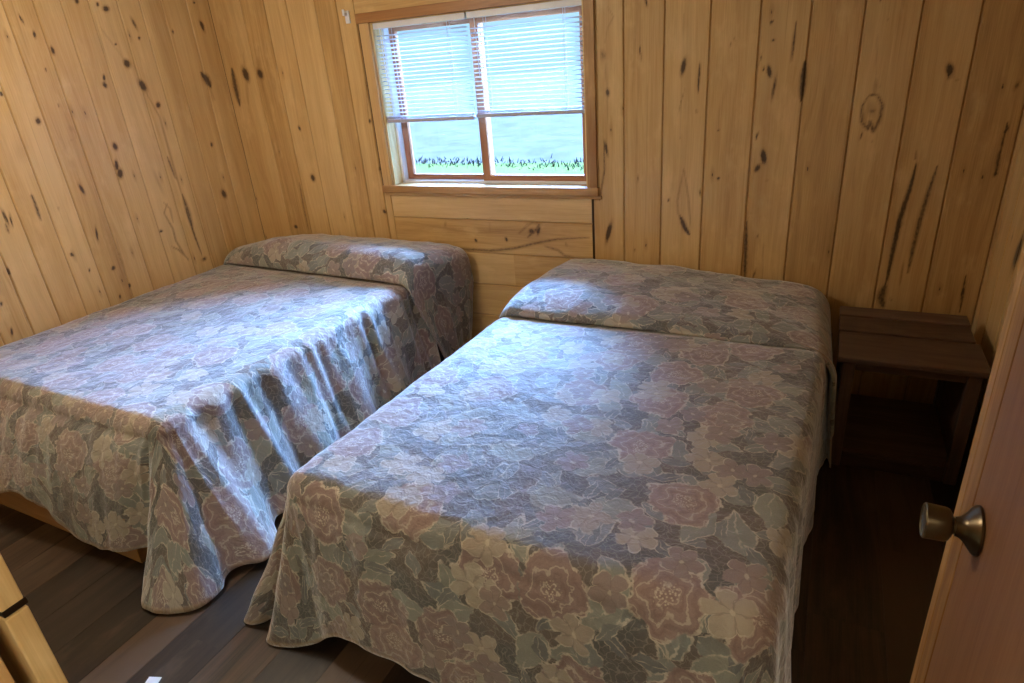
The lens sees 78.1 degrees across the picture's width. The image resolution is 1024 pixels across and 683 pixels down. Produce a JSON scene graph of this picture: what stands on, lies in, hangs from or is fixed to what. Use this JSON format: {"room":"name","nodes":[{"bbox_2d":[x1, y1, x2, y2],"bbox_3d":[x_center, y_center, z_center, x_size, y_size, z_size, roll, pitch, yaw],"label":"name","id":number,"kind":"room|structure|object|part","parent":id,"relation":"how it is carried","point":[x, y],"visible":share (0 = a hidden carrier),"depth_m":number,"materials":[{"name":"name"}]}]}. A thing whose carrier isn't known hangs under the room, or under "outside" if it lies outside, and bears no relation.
{"room":"cabin bedroom","nodes":[
{"label":"cabin bedroom","id":0,"kind":"room"},
{"bbox_2d":[0,0,265,346],"bbox_3d":[-2.417,-0.638,2.982,0.110,2.400,3.202,7,27,25],"label":"wall","id":1,"kind":"structure","parent":0,"point":[125,175],"depth_m":3.35,"materials":[{"name":"brown wood"}]},
{"bbox_2d":[0,343,969,682],"bbox_3d":[-0.836,1.067,1.834,4.400,0.110,5.000,7,27,25],"label":"floor","id":2,"kind":"structure","parent":0,"point":[869,575],"depth_m":2.04,"materials":[{"name":"wood"}]},
{"bbox_2d":[0,492,147,562],"bbox_3d":[-1.478,0.119,3.294,1.448,0.525,2.011,7,27,25],"label":"bed","id":3,"kind":"object","parent":2,"relation":"on","point":[13,500],"visible":0.15,"depth_m":2.61,"materials":[{"name":"brown wood"}]},
{"bbox_2d":[0,234,473,613],"bbox_3d":[-1.365,0.060,3.152,1.805,0.717,2.226,7,27,25],"label":"bedspread","id":4,"kind":"object","parent":3,"relation":"on","point":[185,412],"visible":0.99,"depth_m":2.59,"materials":[{"name":"multicoloured fabric"}]},
{"bbox_2d":[145,677,161,682],"bbox_3d":[-1.065,1.009,1.868,0.040,0.002,0.036,-2,24,7],"label":"paper scrap","id":5,"kind":"object","parent":2,"relation":"on","point":[150,679],"visible":1,"depth_m":1.88,"materials":[{"name":"white paper"}]},
{"bbox_2d":[828,306,990,485],"bbox_3d":[1.568,0.199,2.577,0.474,0.498,0.525,7,27,25],"label":"nightstand","id":6,"kind":"object","parent":2,"relation":"on","point":[925,441],"visible":0.91,"depth_m":2.48,"materials":[{"name":"brown wood"}]},
{"bbox_3d":[1.490,0.101,2.851,0.042,0.466,0.042,7,27,25],"label":"leg","id":7,"kind":"part","parent":6,"relation":"part of","materials":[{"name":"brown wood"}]},
{"bbox_3d":[1.391,0.173,2.659,0.016,0.422,0.395,7,27,25],"label":"panel","id":8,"kind":"part","parent":6,"relation":"part of","materials":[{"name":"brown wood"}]},
{"bbox_3d":[1.296,0.280,2.487,0.042,0.466,0.042,7,27,25],"label":"leg","id":9,"kind":"part","parent":6,"relation":"part of","materials":[{"name":"brown wood"}]},
{"bbox_3d":[1.486,0.486,2.480,0.349,0.060,0.018,7,27,25],"label":"rail","id":10,"kind":"part","parent":6,"relation":"part of","materials":[{"name":"brown wood"}]},
{"bbox_2d":[842,394,946,467],"bbox_3d":[1.581,0.358,2.648,0.369,0.018,0.465,7,27,25],"label":"shelf","id":11,"kind":"object","parent":6,"relation":"attached to","point":[903,433],"depth_m":2.59,"materials":[{"name":"brown wood"}]},
{"bbox_3d":[1.844,0.145,2.685,0.042,0.466,0.042,7,27,25],"label":"leg","id":12,"kind":"part","parent":6,"relation":"part of","materials":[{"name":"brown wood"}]},
{"bbox_3d":[1.745,0.218,2.492,0.016,0.422,0.395,7,27,25],"label":"panel","id":13,"kind":"part","parent":6,"relation":"part of","materials":[{"name":"brown wood"}]},
{"bbox_3d":[1.651,0.325,2.320,0.042,0.466,0.042,7,27,25],"label":"leg","id":14,"kind":"part","parent":6,"relation":"part of","materials":[{"name":"brown wood"}]},
{"bbox_2d":[208,0,1023,403],"bbox_3d":[0.133,-1.012,3.339,4.290,2.400,0.168,7,27,25],"label":"wall","id":15,"kind":"structure","parent":0,"point":[859,153],"depth_m":2.85,"materials":[{"name":"brown wood"}]},
{"bbox_2d":[342,9,350,23],"bbox_3d":[-0.894,-1.747,3.396,0.028,0.067,0.037,7,27,25],"label":"curtain bracket","id":16,"kind":"object","parent":15,"relation":"attached to","point":[344,13],"visible":1,"depth_m":3.40,"materials":[{"name":"white plastic"}]},
{"bbox_2d":[354,0,601,198],"bbox_3d":[-0.158,-1.263,3.343,1.354,0.962,0.175,7,27,25],"label":"window","id":17,"kind":"structure","parent":15,"relation":"in","point":[407,182],"depth_m":3.40,"materials":[{"name":"brown wood"}]},
{"bbox_3d":[-0.759,-1.311,3.552,0.062,0.856,0.018,7,27,25],"label":"casing","id":18,"kind":"part","parent":17,"relation":"part of","materials":[{"name":"brown wood"}]},
{"bbox_2d":[372,12,475,122],"bbox_3d":[-0.468,-1.440,3.364,0.566,0.507,0.038,7,27,25],"label":"window blind","id":19,"kind":"object","parent":17,"relation":"attached to","point":[456,16],"visible":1,"depth_m":3.36,"materials":[{"name":"white plastic"}]},
{"bbox_3d":[-0.632,-1.452,3.450,0.002,0.477,0.031,7,27,25],"label":"cord","id":20,"kind":"part","parent":19,"relation":"part of","materials":[{"name":"white fabric"}]},
{"bbox_3d":[-0.485,-1.658,3.270,0.566,0.030,0.028,7,27,25],"label":"head rail","id":21,"kind":"part","parent":19,"relation":"part of","materials":[{"name":"white plastic"}]},
{"bbox_3d":[-0.449,-1.226,3.463,0.562,0.034,0.026,7,27,25],"label":"rail","id":22,"kind":"part","parent":19,"relation":"part of","materials":[{"name":"white plastic"}]},
{"bbox_3d":[-0.309,-1.411,3.298,0.002,0.477,0.031,7,27,25],"label":"cord","id":23,"kind":"part","parent":19,"relation":"part of","materials":[{"name":"white fabric"}]},
{"bbox_3d":[-0.387,-1.325,3.520,0.574,0.822,0.028,7,27,25],"label":"sash","id":24,"kind":"part","parent":17,"relation":"part of","materials":[{"name":"brown wood"}]},
{"bbox_3d":[-0.225,-1.649,3.096,1.353,0.048,0.026,7,27,25],"label":"head casing","id":25,"kind":"part","parent":17,"relation":"part of","materials":[{"name":"brown wood"}]},
{"bbox_2d":[466,0,584,117],"bbox_3d":[0.070,-1.376,3.110,0.611,0.498,0.038,7,27,25],"label":"window blind","id":26,"kind":"object","parent":17,"relation":"attached to","point":[562,3],"visible":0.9,"depth_m":3.11,"materials":[{"name":"white plastic"}]},
{"bbox_3d":[-0.120,-1.391,3.207,0.002,0.468,0.031,7,27,25],"label":"cord","id":27,"kind":"part","parent":26,"relation":"part of","materials":[{"name":"white fabric"}]},
{"bbox_3d":[0.053,-1.590,3.017,0.611,0.030,0.028,7,27,25],"label":"head rail","id":28,"kind":"part","parent":26,"relation":"part of","materials":[{"name":"white plastic"}]},
{"bbox_3d":[0.089,-1.167,3.207,0.607,0.034,0.026,7,27,25],"label":"rail","id":29,"kind":"part","parent":26,"relation":"part of","materials":[{"name":"white plastic"}]},
{"bbox_3d":[0.258,-1.343,3.030,0.002,0.468,0.031,7,27,25],"label":"cord","id":30,"kind":"part","parent":26,"relation":"part of","materials":[{"name":"white fabric"}]},
{"bbox_3d":[0.103,-1.246,3.256,0.637,0.826,0.028,7,27,25],"label":"sash","id":31,"kind":"part","parent":17,"relation":"part of","materials":[{"name":"brown wood"}]},
{"bbox_3d":[0.376,-1.172,3.017,0.050,0.876,0.018,7,27,25],"label":"casing","id":32,"kind":"part","parent":17,"relation":"part of","materials":[{"name":"brown wood"}]},
{"bbox_2d":[967,131,1023,452],"bbox_3d":[1.361,-0.161,1.209,0.110,2.400,3.202,7,27,25],"label":"wall","id":33,"kind":"structure","parent":0,"point":[1009,246],"depth_m":2.43,"materials":[{"name":"brown wood"}]},
{"bbox_3d":[-1.187,0.210,0.856,4.150,2.300,0.118,7,27,25],"label":"wall","id":34,"kind":"structure","parent":0,"visible":0},
{"bbox_2d":[0,657,14,682],"bbox_3d":[-0.467,0.426,0.572,0.042,2.030,0.105,7,27,25],"label":"trim","id":35,"kind":"structure","parent":34,"relation":"attached to","point":[5,676],"depth_m":0.56,"materials":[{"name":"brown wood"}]},
{"bbox_2d":[0,596,27,617],"bbox_3d":[-0.443,0.234,0.559,0.012,0.008,0.020,7,27,25],"label":"latch plate","id":36,"kind":"object","parent":34,"relation":"attached to","point":[23,601],"visible":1,"depth_m":0.56,"materials":[{"name":"metal"}]},
{"bbox_2d":[0,553,67,682],"bbox_3d":[-0.453,0.369,0.629,0.062,2.085,0.019,7,27,25],"label":"trim","id":37,"kind":"structure","parent":34,"relation":"attached to","point":[25,651],"depth_m":0.57,"materials":[{"name":"brown wood"}]},
{"bbox_2d":[910,247,1023,682],"bbox_3d":[0.495,0.336,0.618,0.101,1.990,0.781,7,26,24],"label":"door","id":38,"kind":"structure","parent":34,"relation":"in","point":[973,632],"depth_m":0.81,"materials":[{"name":"brown wood"}]},
{"bbox_3d":[0.580,0.246,0.852,0.044,0.049,0.049,7,27,25],"label":"knob","id":39,"kind":"part","parent":38,"relation":"part of","materials":[{"name":"gold metal"}]},
{"label":"outside","id":40,"kind":"structure","parent":0,"visible":0},
{"bbox_2d":[405,66,582,162],"bbox_3d":[89.064,-80.302,168.126,90.000,0.081,387.000,7,27,25],"label":"sky","id":41,"kind":"structure","parent":40,"point":[535,137],"depth_m":23.44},
{"bbox_3d":[0.401,0.353,2.418,1.325,0.525,2.029,7,27,25],"label":"bed","id":42,"kind":"object","parent":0,"visible":0},
{"bbox_2d":[244,259,836,682],"bbox_3d":[0.294,0.310,2.382,1.681,0.635,2.260,7,27,25],"label":"bedspread","id":43,"kind":"object","parent":42,"relation":"on","point":[614,479],"visible":1,"depth_m":1.74,"materials":[{"name":"multicoloured fabric"}]},
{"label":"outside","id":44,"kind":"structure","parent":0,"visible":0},
{"bbox_2d":[415,162,583,173],"bbox_3d":[3.737,-1.353,7.597,90.000,0.063,9.800,7,27,25],"label":"lawn","id":45,"kind":"structure","parent":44,"point":[420,167],"depth_m":13.70,"materials":[{"name":"green plant"}]},
{"bbox_2d":[416,155,582,169],"bbox_3d":[-1.446,-4.158,14.723,36.001,0.110,2.400,7,27,25],"label":"weeds","id":46,"kind":"object","parent":45,"relation":"on","point":[425,160],"visible":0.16,"depth_m":14.42,"materials":[{"name":"plant"}]}
]}

